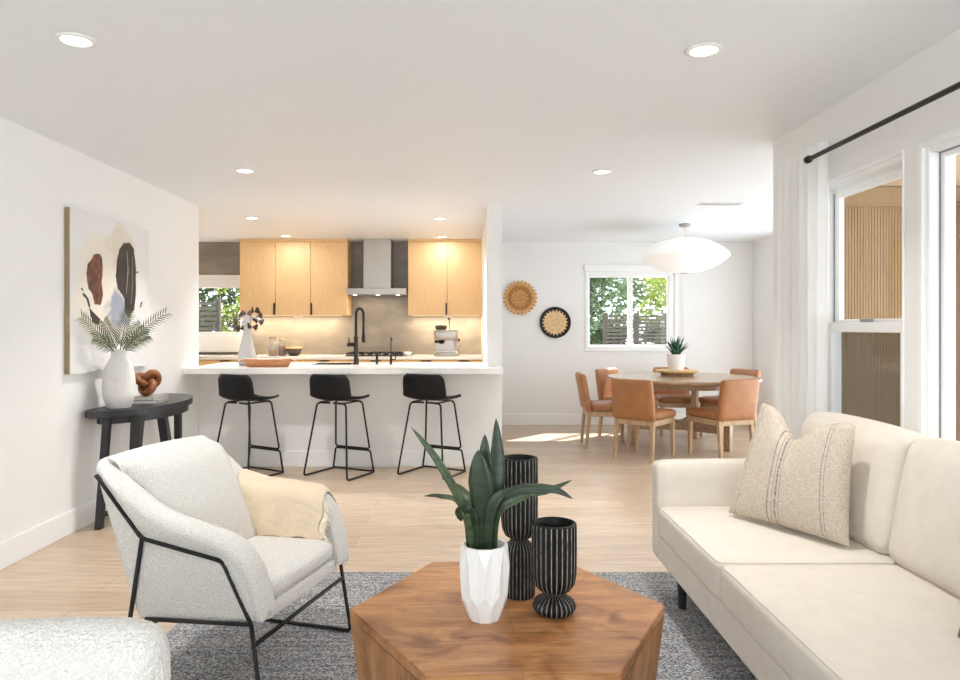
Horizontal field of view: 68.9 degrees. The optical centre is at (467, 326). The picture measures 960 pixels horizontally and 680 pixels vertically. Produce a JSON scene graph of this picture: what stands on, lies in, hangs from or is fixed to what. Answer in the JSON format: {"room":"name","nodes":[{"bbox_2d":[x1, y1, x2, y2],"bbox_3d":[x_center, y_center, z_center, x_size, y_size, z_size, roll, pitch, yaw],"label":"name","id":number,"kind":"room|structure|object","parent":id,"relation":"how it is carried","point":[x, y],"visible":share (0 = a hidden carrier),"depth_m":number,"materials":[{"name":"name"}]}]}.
{"room":"living room","nodes":[
{"label":"living room","id":0,"kind":"room"},
{"bbox_2d":[0,117,198,541],"bbox_3d":[-2.585,0.086,2.175,0.130,2.440,8.750,0,0,0],"label":"wall","id":1,"kind":"structure","parent":0,"point":[50,452],"depth_m":4.29,"materials":[{"name":"paint"}]},
{"bbox_2d":[0,498,106,569],"bbox_3d":[-2.513,1.232,2.175,0.015,0.148,8.750,0,0,0],"label":"baseboard","id":2,"kind":"structure","parent":1,"relation":"attached to","point":[13,549],"depth_m":4.15,"materials":[{"name":"paint"}]},
{"bbox_2d":[64,207,147,373],"bbox_3d":[-2.500,-0.227,4.905,0.038,1.045,1.070,0,0,0],"label":"painting","id":3,"kind":"object","parent":1,"relation":"attached to","point":[106,260],"visible":0.95,"depth_m":4.70,"materials":[{"name":"paint"}]},
{"bbox_2d":[0,425,749,633],"bbox_3d":[-0.250,1.331,3.570,8.360,0.050,11.800,0,0,0],"label":"floor","id":4,"kind":"structure","parent":0,"point":[391,525],"depth_m":4.80,"materials":[{"name":"brown wood"}]},
{"bbox_2d":[85,393,192,529],"bbox_3d":[-2.299,0.926,5.146,0.418,0.760,1.286,0,0,0],"label":"console table","id":5,"kind":"object","parent":4,"relation":"on","point":[177,404],"visible":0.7,"depth_m":4.68,"materials":[{"name":"black wood"}]},
{"bbox_2d":[75,306,171,408],"bbox_3d":[-2.248,0.199,4.616,0.434,0.695,0.507,0,0,0],"label":"ceramic vase","id":6,"kind":"object","parent":5,"relation":"on","point":[118,378],"visible":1,"depth_m":4.66,"materials":[{"name":"white ceramic"}]},
{"bbox_2d":[133,397,168,403],"bbox_3d":[-2.310,0.533,5.080,0.190,0.026,0.250,0,0,-7],"label":"book","id":7,"kind":"object","parent":5,"relation":"on","point":[157,401],"visible":0.73,"depth_m":4.96,"materials":[{"name":"grey paper"}]},
{"bbox_2d":[134,394,168,399],"bbox_3d":[-2.310,0.509,5.080,0.170,0.020,0.230,0,0,3],"label":"book","id":8,"kind":"object","parent":7,"relation":"on","point":[152,396],"visible":0.84,"depth_m":5.03,"materials":[{"name":"white paper"}]},
{"bbox_2d":[135,369,161,395],"bbox_3d":[-2.320,0.403,5.060,0.188,0.193,0.148,0,0,-16],"label":"knot","id":9,"kind":"object","parent":8,"relation":"on","point":[147,382],"visible":0.96,"depth_m":5.03,"materials":[{"name":"brown wood"}]},
{"bbox_2d":[199,360,205,365],"bbox_3d":[-3.763,0.857,9.019,0.972,0.898,0.634,0,0,0],"label":"base cabinet","id":10,"kind":"object","parent":4,"relation":"on","point":[201,362],"visible":0.02,"depth_m":8.72,"materials":[{"name":"brown wood"}]},
{"bbox_2d":[199,355,481,359],"bbox_3d":[-2.053,0.387,9.018,4.455,0.038,0.637,0,0,0],"label":"countertop","id":11,"kind":"structure","parent":10,"relation":"on","point":[201,357],"depth_m":8.70,"materials":[{"name":"white stone"}]},
{"bbox_2d":[268,336,276,355],"bbox_3d":[-2.500,0.243,8.950,0.116,0.249,0.116,0,0,0],"label":"glass jar","id":12,"kind":"object","parent":11,"relation":"on","point":[272,345],"visible":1,"depth_m":8.91,"materials":[{"name":"clear glass"}]},
{"bbox_2d":[278,338,285,355],"bbox_3d":[-2.394,0.256,9.000,0.104,0.224,0.104,0,0,0],"label":"glass jar","id":13,"kind":"object","parent":11,"relation":"on","point":[281,346],"visible":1,"depth_m":8.96,"materials":[{"name":"clear glass"}]},
{"bbox_2d":[285,347,302,355],"bbox_3d":[-2.237,0.311,9.000,0.220,0.114,0.220,0,0,0],"label":"mixing bowl","id":14,"kind":"object","parent":11,"relation":"on","point":[292,351],"visible":1,"depth_m":8.92,"materials":[{"name":"black ceramic"}]},
{"bbox_2d":[345,352,403,355],"bbox_3d":[-1.183,0.347,9.018,0.720,0.042,0.483,0,0,0],"label":"cooktop","id":15,"kind":"object","parent":11,"relation":"in","point":[349,353],"visible":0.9,"depth_m":8.81,"materials":[{"name":"black metal"}]},
{"bbox_2d":[434,317,462,355],"bbox_3d":[-0.250,0.121,8.979,0.363,0.494,0.380,0,0,0],"label":"espresso machine","id":16,"kind":"object","parent":11,"relation":"on","point":[445,340],"visible":0.99,"depth_m":8.85,"materials":[{"name":"metal"}]},
{"bbox_2d":[205,360,237,364],"bbox_3d":[-3.027,0.857,9.019,0.496,0.898,0.634,0,0,0],"label":"base cabinet","id":17,"kind":"object","parent":4,"relation":"on","point":[207,362],"visible":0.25,"depth_m":8.72,"materials":[{"name":"brown wood"}]},
{"bbox_2d":[217,374,283,475],"bbox_3d":[-1.944,0.855,6.192,0.482,0.899,0.422,0,0,31],"label":"bar stool","id":18,"kind":"object","parent":4,"relation":"on","point":[234,387],"visible":0.92,"depth_m":6.05,"materials":[{"name":"black plastic"}]},
{"bbox_2d":[291,360,302,362],"bbox_3d":[-2.417,0.857,9.019,0.720,0.898,0.634,0,0,0],"label":"base cabinet","id":19,"kind":"object","parent":4,"relation":"on","point":[296,361],"visible":0.05,"depth_m":8.72,"materials":[{"name":"brown wood"}]},
{"bbox_2d":[303,360,345,362],"bbox_3d":[-1.788,0.857,9.019,0.534,0.898,0.634,0,0,0],"label":"base cabinet","id":20,"kind":"object","parent":4,"relation":"on","point":[304,361],"visible":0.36,"depth_m":8.72,"materials":[{"name":"brown wood"}]},
{"bbox_2d":[303,374,374,480],"bbox_3d":[-1.134,0.855,6.192,0.482,0.899,0.422,0,0,27],"label":"bar stool","id":21,"kind":"object","parent":4,"relation":"on","point":[327,387],"visible":1,"depth_m":6.06,"materials":[{"name":"black metal"}]},
{"bbox_2d":[199,374,490,466],"bbox_3d":[-1.100,0.862,6.827,2.836,0.888,0.585,0,0,0],"label":"base cabinet","id":22,"kind":"object","parent":4,"relation":"on","point":[386,407],"visible":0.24,"depth_m":6.55,"materials":[{"name":"paint"}]},
{"bbox_2d":[183,363,502,373],"bbox_3d":[-1.104,0.391,6.690,2.828,0.050,1.020,0,0,0],"label":"countertop","id":23,"kind":"structure","parent":22,"relation":"on","point":[219,368],"depth_m":6.18,"materials":[{"name":"white stone"}]},
{"bbox_2d":[226,306,263,364],"bbox_3d":[-2.158,0.081,6.788,0.356,0.570,0.200,0,0,0],"label":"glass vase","id":24,"kind":"object","parent":23,"relation":"on","point":[246,350],"visible":0.91,"depth_m":6.75,"materials":[{"name":"white ceramic"}]},
{"bbox_2d":[240,358,295,366],"bbox_3d":[-1.848,0.329,6.460,0.504,0.074,0.205,0,0,0],"label":"serving tray","id":25,"kind":"object","parent":23,"relation":"on","point":[249,362],"visible":1,"depth_m":6.38,"materials":[{"name":"brown wood"}]},
{"bbox_2d":[312,363,352,364],"bbox_3d":[-1.330,0.474,6.930,0.374,0.224,0.254,0,0,0],"label":"sink","id":26,"kind":"object","parent":23,"relation":"in","point":[315,363],"visible":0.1,"depth_m":6.81,"materials":[{"name":"black metal"}]},
{"bbox_2d":[347,307,364,364],"bbox_3d":[-1.088,0.087,6.829,0.179,0.558,0.060,0,0,9],"label":"faucet","id":27,"kind":"object","parent":23,"relation":"on","point":[354,344],"visible":1,"depth_m":6.81,"materials":[{"name":"black metal"}]},
{"bbox_2d":[389,336,395,364],"bbox_3d":[-0.754,0.228,6.878,0.064,0.276,0.120,0,0,-25],"label":"tap","id":28,"kind":"object","parent":23,"relation":"on","point":[391,338],"visible":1,"depth_m":6.83,"materials":[{"name":"black metal"}]},
{"bbox_2d":[346,360,405,362],"bbox_3d":[-1.146,0.857,9.019,0.745,0.898,0.634,0,0,0],"label":"base cabinet","id":29,"kind":"object","parent":4,"relation":"on","point":[347,361],"visible":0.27,"depth_m":8.72,"materials":[{"name":"brown wood"}]},
{"bbox_2d":[406,360,445,362],"bbox_3d":[-0.523,0.857,9.019,0.496,0.898,0.634,0,0,0],"label":"base cabinet","id":30,"kind":"object","parent":4,"relation":"on","point":[407,361],"visible":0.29,"depth_m":8.72,"materials":[{"name":"brown wood"}]},
{"bbox_2d":[397,373,465,479],"bbox_3d":[-0.317,0.855,6.227,0.482,0.899,0.422,0,0,29],"label":"bar stool","id":31,"kind":"object","parent":4,"relation":"on","point":[421,387],"visible":0.93,"depth_m":6.10,"materials":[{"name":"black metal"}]},
{"bbox_2d":[166,572,757,679],"bbox_3d":[0.113,1.300,2.125,2.775,0.012,3.150,0,0,0],"label":"area rug","id":32,"kind":"object","parent":4,"relation":"on","point":[691,647],"visible":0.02,"depth_m":2.88,"materials":[{"name":"grey carpet"}]},
{"bbox_2d":[0,617,170,679],"bbox_3d":[-0.926,0.914,1.439,0.758,0.760,0.487,0,0,-3],"label":"ottoman","id":33,"kind":"object","parent":32,"relation":"on","point":[59,648],"visible":1,"depth_m":1.24,"materials":[{"name":"white fabric"}]},
{"bbox_2d":[94,435,350,679],"bbox_3d":[-0.932,0.880,2.733,0.719,0.826,0.702,0,0,16],"label":"armchair","id":34,"kind":"object","parent":32,"relation":"on","point":[190,548],"visible":0.96,"depth_m":2.47,"materials":[{"name":"white fabric"}]},
{"bbox_2d":[126,439,256,539],"bbox_3d":[-1.079,0.693,2.771,0.310,0.448,0.497,0,0,16],"label":"cushion","id":35,"kind":"object","parent":34,"relation":"on","point":[195,478],"depth_m":2.72,"materials":[{"name":"white fabric"}]},
{"bbox_2d":[238,469,336,543],"bbox_3d":[-0.759,0.751,2.972,0.477,0.268,0.181,0,0,16],"label":"throw blanket","id":36,"kind":"object","parent":34,"relation":"on","point":[278,507],"visible":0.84,"depth_m":2.90,"materials":[{"name":"beige fabric"}]},
{"bbox_2d":[247,536,332,596],"bbox_3d":[-0.824,0.914,2.699,0.476,0.123,0.477,0,0,16],"label":"seat cushion","id":37,"kind":"object","parent":34,"relation":"on","point":[294,565],"depth_m":2.66,"materials":[{"name":"white fabric"}]},
{"bbox_2d":[350,562,664,679],"bbox_3d":[0.128,1.090,2.218,1.000,0.408,0.866,0,0,-2],"label":"coffee table","id":38,"kind":"object","parent":32,"relation":"on","point":[419,627],"visible":0.83,"depth_m":2.04,"materials":[{"name":"brown wood"}]},
{"bbox_2d":[411,419,572,623],"bbox_3d":[0.075,0.584,2.209,0.480,0.604,0.382,0,0,0],"label":"potted snake plant","id":39,"kind":"object","parent":38,"relation":"on","point":[484,557],"visible":1,"depth_m":2.09,"materials":[{"name":"green plant"}]},
{"bbox_2d":[501,454,537,600],"bbox_3d":[0.170,0.658,2.315,0.122,0.456,0.123,0,0,-28],"label":"vase","id":40,"kind":"object","parent":38,"relation":"on","point":[516,521],"visible":0.79,"depth_m":2.27,"materials":[{"name":"black ceramic"}]},
{"bbox_2d":[531,517,576,618],"bbox_3d":[0.267,0.745,2.170,0.139,0.282,0.140,0,0,0],"label":"vase","id":41,"kind":"object","parent":38,"relation":"on","point":[553,539],"visible":1,"depth_m":2.12,"materials":[{"name":"black ceramic"}]},
{"bbox_2d":[652,412,959,679],"bbox_3d":[1.355,0.842,2.110,0.891,0.902,2.788,0,0,0],"label":"sofa","id":42,"kind":"object","parent":32,"relation":"on","point":[792,604],"visible":0.82,"depth_m":2.42,"materials":[{"name":"beige fabric"}]},
{"bbox_2d":[659,506,894,598],"bbox_3d":[1.286,0.935,2.971,0.755,0.176,0.823,0,0,0],"label":"seat cushion","id":43,"kind":"object","parent":42,"relation":"on","point":[701,540],"depth_m":2.78,"materials":[{"name":"beige fabric"}]},
{"bbox_2d":[729,403,855,545],"bbox_3d":[1.373,0.594,2.937,0.227,0.488,0.554,0,0,-22],"label":"throw pillow","id":44,"kind":"object","parent":42,"relation":"on","point":[802,484],"visible":1,"depth_m":2.84,"materials":[{"name":"fabric"}]},
{"bbox_2d":[721,565,959,679],"bbox_3d":[1.286,0.935,2.099,0.755,0.176,0.918,0,0,0],"label":"seat cushion","id":45,"kind":"object","parent":42,"relation":"on","point":[806,622],"depth_m":2.08,"materials":[{"name":"beige fabric"}]},
{"bbox_2d":[799,412,926,554],"bbox_3d":[1.642,0.633,2.993,0.249,0.485,0.785,0,0,0],"label":"cushion","id":46,"kind":"object","parent":42,"relation":"on","point":[880,449],"depth_m":2.70,"materials":[{"name":"beige fabric"}]},
{"bbox_2d":[889,438,959,597],"bbox_3d":[1.642,0.633,2.138,0.249,0.485,0.915,0,0,0],"label":"cushion","id":47,"kind":"object","parent":42,"relation":"on","point":[924,519],"depth_m":2.36,"materials":[{"name":"beige fabric"}]},
{"bbox_2d":[446,360,481,362],"bbox_3d":[-0.050,0.857,9.019,0.446,0.898,0.634,0,0,0],"label":"base cabinet","id":48,"kind":"object","parent":4,"relation":"on","point":[447,361],"visible":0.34,"depth_m":8.72,"materials":[{"name":"brown wood"}]},
{"bbox_2d":[575,372,630,448],"bbox_3d":[1.484,0.906,7.711,0.593,0.800,0.455,0,0,2],"label":"dining chair","id":49,"kind":"object","parent":4,"relation":"on","point":[591,408],"visible":0.79,"depth_m":7.50,"materials":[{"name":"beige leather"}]},
{"bbox_2d":[595,368,649,435],"bbox_3d":[1.867,0.906,8.403,0.455,0.800,0.593,0,0,-45],"label":"dining chair","id":50,"kind":"object","parent":4,"relation":"on","point":[603,383],"visible":0.3,"depth_m":8.41,"materials":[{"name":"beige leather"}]},
{"bbox_2d":[611,378,675,462],"bbox_3d":[1.749,0.906,7.005,0.455,0.800,0.593,0,0,41],"label":"dining chair","id":51,"kind":"object","parent":4,"relation":"on","point":[633,402],"visible":1,"depth_m":6.83,"materials":[{"name":"orange leather"}]},
{"bbox_2d":[653,367,690,435],"bbox_3d":[2.535,0.906,8.596,0.455,0.800,0.593,0,0,6],"label":"dining chair","id":52,"kind":"object","parent":4,"relation":"on","point":[663,398],"visible":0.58,"depth_m":8.35,"materials":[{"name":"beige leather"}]},
{"bbox_2d":[607,372,761,451],"bbox_3d":[2.375,0.927,7.750,1.630,0.757,1.630,0,0,0],"label":"dining table","id":53,"kind":"object","parent":4,"relation":"on","point":[698,382],"visible":0.56,"depth_m":7.49,"materials":[{"name":"brown wood"}]},
{"bbox_2d":[655,369,698,375],"bbox_3d":[2.374,0.519,7.950,0.484,0.060,0.484,0,0,0],"label":"lazy susan","id":54,"kind":"object","parent":53,"relation":"on","point":[665,372],"visible":0.96,"depth_m":7.80,"materials":[{"name":"brown wood"}]},
{"bbox_2d":[663,336,687,369],"bbox_3d":[2.357,0.293,7.928,0.295,0.391,0.318,0,0,37],"label":"aloe","id":55,"kind":"object","parent":54,"relation":"on","point":[675,360],"visible":0.98,"depth_m":7.88,"materials":[{"name":"white ceramic"}]},
{"bbox_2d":[666,354,685,369],"bbox_3d":[2.362,0.399,7.950,0.210,0.180,0.210,0,0,0],"label":"pot","id":56,"kind":"object","parent":55,"relation":"on","point":[675,361],"depth_m":7.87,"materials":[{"name":"white ceramic"}]},
{"bbox_2d":[686,379,758,457],"bbox_3d":[2.552,0.906,7.007,0.455,0.800,0.593,0,0,-21],"label":"dining chair","id":57,"kind":"object","parent":4,"relation":"on","point":[737,401],"visible":1,"depth_m":6.78,"materials":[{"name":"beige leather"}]},
{"bbox_2d":[699,368,760,435],"bbox_3d":[3.102,0.906,8.289,0.593,0.800,0.455,0,0,-24],"label":"dining chair","id":58,"kind":"object","parent":4,"relation":"on","point":[705,401],"visible":0.24,"depth_m":8.27,"materials":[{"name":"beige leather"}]},
{"bbox_2d":[199,242,752,413],"bbox_3d":[-0.250,0.086,9.405,8.360,2.440,0.130,0,0,0],"label":"wall","id":59,"kind":"structure","parent":0,"point":[539,370],"depth_m":9.34,"materials":[{"name":"paint"}]},
{"bbox_2d":[199,275,242,351],"bbox_3d":[-3.507,-0.180,9.365,1.085,1.028,0.150,0,0,0],"label":"window","id":60,"kind":"structure","parent":59,"relation":"in","point":[208,341],"depth_m":9.29,"materials":[{"name":"white plastic"}]},
{"bbox_2d":[239,239,310,315],"bbox_3d":[-2.486,-0.639,9.168,0.911,0.988,0.339,0,0,0],"label":"upper cabinet","id":61,"kind":"object","parent":59,"relation":"attached to","point":[275,274],"visible":0.9,"depth_m":9.02,"materials":[{"name":"brown wood"}]},
{"bbox_2d":[310,239,351,315],"bbox_3d":[-1.791,-0.639,9.168,0.479,0.988,0.339,0,0,0],"label":"upper cabinet","id":62,"kind":"object","parent":59,"relation":"attached to","point":[331,259],"visible":1,"depth_m":9.02,"materials":[{"name":"brown wood"}]},
{"bbox_2d":[347,239,407,295],"bbox_3d":[-1.158,-0.770,9.098,0.752,0.725,0.476,0,0,0],"label":"range hood","id":63,"kind":"object","parent":59,"relation":"attached to","point":[378,254],"visible":0.97,"depth_m":9.00,"materials":[{"name":"metal"}]},
{"bbox_2d":[408,239,481,315],"bbox_3d":[-0.281,-0.639,9.168,0.984,0.988,0.339,0,0,0],"label":"upper cabinet","id":64,"kind":"object","parent":59,"relation":"attached to","point":[445,275],"visible":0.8,"depth_m":9.02,"materials":[{"name":"brown wood"}]},
{"bbox_2d":[503,281,536,314],"bbox_3d":[0.694,-0.387,9.322,0.459,0.457,0.031,0,0,0],"label":"wall basket","id":65,"kind":"object","parent":59,"relation":"attached to","point":[519,297],"visible":1,"depth_m":9.31,"materials":[{"name":"wicker"}]},
{"bbox_2d":[540,307,570,337],"bbox_3d":[1.161,-0.060,9.325,0.416,0.416,0.025,0,0,0],"label":"wall basket","id":66,"kind":"object","parent":59,"relation":"attached to","point":[555,322],"visible":1,"depth_m":9.33,"materials":[{"name":"wicker"}]},
{"bbox_2d":[502,414,685,424],"bbox_3d":[2.059,1.232,9.332,3.482,0.148,0.015,0,0,0],"label":"baseboard","id":67,"kind":"structure","parent":59,"relation":"attached to","point":[507,419],"depth_m":9.32,"materials":[{"name":"paint"}]},
{"bbox_2d":[584,265,684,350],"bbox_3d":[2.213,-0.252,9.377,1.337,1.155,0.145,0,0,0],"label":"window","id":68,"kind":"structure","parent":59,"relation":"in","point":[629,272],"depth_m":9.35,"materials":[{"name":"white plastic"}]},
{"bbox_2d":[0,0,959,241],"bbox_3d":[-0.250,-1.194,3.570,8.360,0.120,11.800,0,0,0],"label":"ceiling","id":69,"kind":"structure","parent":0,"point":[354,120],"depth_m":3.47,"materials":[{"name":"paint"}]},
{"bbox_2d":[54,32,96,47],"bbox_3d":[-1.544,-1.128,2.756,0.148,0.010,0.148,0,0,0],"label":"recessed light","id":70,"kind":"object","parent":69,"relation":"in","point":[73,39],"visible":1,"depth_m":2.75,"materials":[{"name":"paint"}]},
{"bbox_2d":[234,168,255,172],"bbox_3d":[-1.611,-1.128,5.056,0.148,0.010,0.148,0,0,0],"label":"recessed light","id":71,"kind":"object","parent":69,"relation":"in","point":[240,170],"visible":1,"depth_m":5.04,"materials":[{"name":"paint"}]},
{"bbox_2d":[433,217,446,219],"bbox_3d":[-0.291,-1.128,7.283,0.148,0.010,0.148,0,0,0],"label":"recessed light","id":72,"kind":"object","parent":69,"relation":"in","point":[435,218],"visible":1,"depth_m":7.27,"materials":[{"name":"paint"}]},
{"bbox_2d":[592,169,611,173],"bbox_3d":[0.974,-1.128,5.088,0.148,0.010,0.148,0,0,0],"label":"recessed light","id":73,"kind":"object","parent":69,"relation":"in","point":[598,171],"visible":1,"depth_m":5.07,"materials":[{"name":"paint"}]},
{"bbox_2d":[641,223,729,273],"bbox_3d":[2.390,-0.861,7.720,0.950,0.546,0.950,0,0,0],"label":"pendant lamp","id":74,"kind":"object","parent":69,"relation":"hanging from","point":[683,255],"visible":1,"depth_m":7.42,"materials":[{"name":"white"}]},
{"bbox_2d":[685,42,722,57],"bbox_3d":[0.963,-1.128,2.855,0.148,0.010,0.148,0,0,0],"label":"recessed light","id":75,"kind":"object","parent":69,"relation":"in","point":[706,49],"visible":1,"depth_m":2.84,"materials":[{"name":"paint"}]},
{"bbox_2d":[697,202,745,205],"bbox_3d":[2.323,-1.129,6.428,0.400,0.008,0.150,0,0,0],"label":"ceiling vent","id":76,"kind":"object","parent":69,"relation":"in","point":[701,203],"visible":1,"depth_m":6.38,"materials":[{"name":"metal"}]},
{"bbox_2d":[701,203,742,204],"bbox_3d":[2.323,-1.128,6.428,0.368,0.006,0.110,0,0,0],"label":"grille","id":77,"kind":"object","parent":76,"relation":"attached to","point":[701,203],"depth_m":6.38,"materials":[{"name":"white metal"}]},
{"bbox_2d":[481,206,501,450],"bbox_3d":[0.248,0.086,7.945,0.140,2.440,2.790,0,0,0],"label":"wall partition","id":78,"kind":"structure","parent":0,"point":[491,318],"depth_m":6.55,"materials":[{"name":"paint"}]},
{"bbox_2d":[753,236,772,414],"bbox_3d":[3.865,0.086,6.880,0.130,2.440,4.920,0,0,0],"label":"wall","id":79,"kind":"structure","parent":0,"point":[763,248],"depth_m":9.00,"materials":[{"name":"paint"}]},
{"bbox_2d":[773,29,959,431],"bbox_3d":[1.935,0.086,1.045,0.130,2.440,6.490,0,0,0],"label":"wall","id":80,"kind":"structure","parent":0,"point":[936,68],"depth_m":2.99,"materials":[{"name":"paint"}]},
{"bbox_2d":[828,149,903,427],"bbox_3d":[1.928,-0.039,3.380,0.124,1.450,0.760,0,0,0],"label":"window","id":81,"kind":"structure","parent":80,"relation":"in","point":[889,168],"depth_m":3.62,"materials":[{"name":"white plastic"}]},
{"bbox_2d":[803,81,959,163],"bbox_3d":[1.793,-0.854,2.016,0.153,0.044,3.132,0,0,0],"label":"curtain rod","id":82,"kind":"object","parent":80,"relation":"attached to","point":[808,159],"visible":1,"depth_m":2.88,"materials":[{"name":"black metal"}]},
{"bbox_2d":[777,141,828,439],"bbox_3d":[1.802,0.177,3.785,0.052,2.233,0.546,0,0,0],"label":"curtain","id":83,"kind":"object","parent":82,"relation":"hanging from","point":[803,188],"visible":0.65,"depth_m":3.76,"materials":[{"name":"white fabric"}]},
{"bbox_2d":[918,126,959,439],"bbox_3d":[1.927,0.046,1.827,0.126,1.620,2.155,0,0,0],"label":"window","id":84,"kind":"structure","parent":80,"relation":"in","point":[937,154],"depth_m":2.85,"materials":[{"name":"white plastic"}]},
{"bbox_2d":[842,186,959,426],"bbox_3d":[2.965,0.086,4.265,1.930,2.440,0.050,0,0,0],"label":"wall","id":85,"kind":"structure","parent":0,"point":[872,217],"depth_m":4.26,"materials":[{"name":"brown wood"}]},
{"bbox_2d":[956,201,959,440],"bbox_3d":[2.990,0.331,4.180,0.260,2.150,0.100,0,0,0],"label":"trim","id":86,"kind":"structure","parent":85,"relation":"attached to","point":[957,202],"depth_m":4.13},
{"bbox_2d":[881,155,959,185],"bbox_3d":[3.050,-0.924,1.367,2.100,0.140,5.735,0,0,0],"label":"ceiling","id":87,"kind":"structure","parent":0,"point":[898,182],"depth_m":4.08,"materials":[{"name":"paint"}]},
{"label":"outside","id":88,"kind":"structure","parent":0,"visible":0},
{"bbox_3d":[0.000,1.456,17.735,28.000,0.100,16.530,0,0,0],"label":"ground","id":89,"kind":"structure","parent":88,"visible":0},
{"bbox_2d":[199,305,213,331],"bbox_3d":[-4.780,0.437,11.648,1.001,1.943,1.019,0,0,0],"label":"shrub","id":90,"kind":"object","parent":89,"relation":"on","point":[199,305],"visible":0.03,"depth_m":11.80,"materials":[{"name":"green plant"}]},
{"bbox_2d":[199,299,221,331],"bbox_3d":[-4.329,0.483,10.939,0.922,1.846,0.102,0,0,0],"label":"fence","id":91,"kind":"object","parent":89,"relation":"on","point":[218,302],"visible":0.1,"depth_m":10.89,"materials":[{"name":"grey wood"}]},
{"bbox_2d":[199,288,239,331],"bbox_3d":[-4.680,-0.304,13.175,3.119,3.423,2.731,0,0,0],"label":"tree","id":92,"kind":"object","parent":89,"relation":"on","point":[204,293],"visible":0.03,"depth_m":12.96,"materials":[{"name":"green plant"}]},
{"bbox_2d":[213,288,239,331],"bbox_3d":[-3.753,0.283,11.654,1.057,2.250,1.020,0,0,0],"label":"shrub","id":93,"kind":"object","parent":89,"relation":"on","point":[235,309],"visible":0.12,"depth_m":11.52,"materials":[{"name":"green plant"}]},
{"bbox_2d":[590,278,617,330],"bbox_3d":[2.053,-0.263,14.815,2.193,3.342,2.099,0,0,0],"label":"tree","id":94,"kind":"object","parent":89,"relation":"on","point":[593,281],"visible":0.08,"depth_m":14.72,"materials":[{"name":"green plant"}]},
{"bbox_2d":[590,318,626,344],"bbox_3d":[2.521,0.624,12.504,0.968,1.653,0.938,0,0,0],"label":"shrub","id":95,"kind":"object","parent":89,"relation":"on","point":[596,338],"visible":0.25,"depth_m":12.21,"materials":[{"name":"green plant"}]},
{"bbox_2d":[590,278,666,343],"bbox_3d":[3.353,-0.634,18.112,4.421,4.082,4.653,0,0,-9],"label":"tree","id":96,"kind":"object","parent":89,"relation":"on","point":[620,286],"visible":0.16,"depth_m":17.45,"materials":[{"name":"green plant"}]},
{"bbox_2d":[603,313,666,344],"bbox_3d":[2.801,0.585,11.639,1.107,1.641,0.102,0,0,0],"label":"fence","id":97,"kind":"object","parent":89,"relation":"on","point":[636,316],"visible":0.18,"depth_m":11.59,"materials":[{"name":"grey wood"}]},
{"bbox_2d":[639,318,663,343],"bbox_3d":[3.419,0.620,12.309,0.988,1.664,0.946,0,0,0],"label":"shrub","id":98,"kind":"object","parent":89,"relation":"on","point":[660,318],"visible":0.07,"depth_m":12.15,"materials":[{"name":"green plant"}]},
{"bbox_2d":[637,278,666,343],"bbox_3d":[4.271,-0.067,13.342,2.124,2.949,2.124,0,0,0],"label":"tree","id":99,"kind":"object","parent":89,"relation":"on","point":[657,282],"visible":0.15,"depth_m":13.66,"materials":[{"name":"green plant"}]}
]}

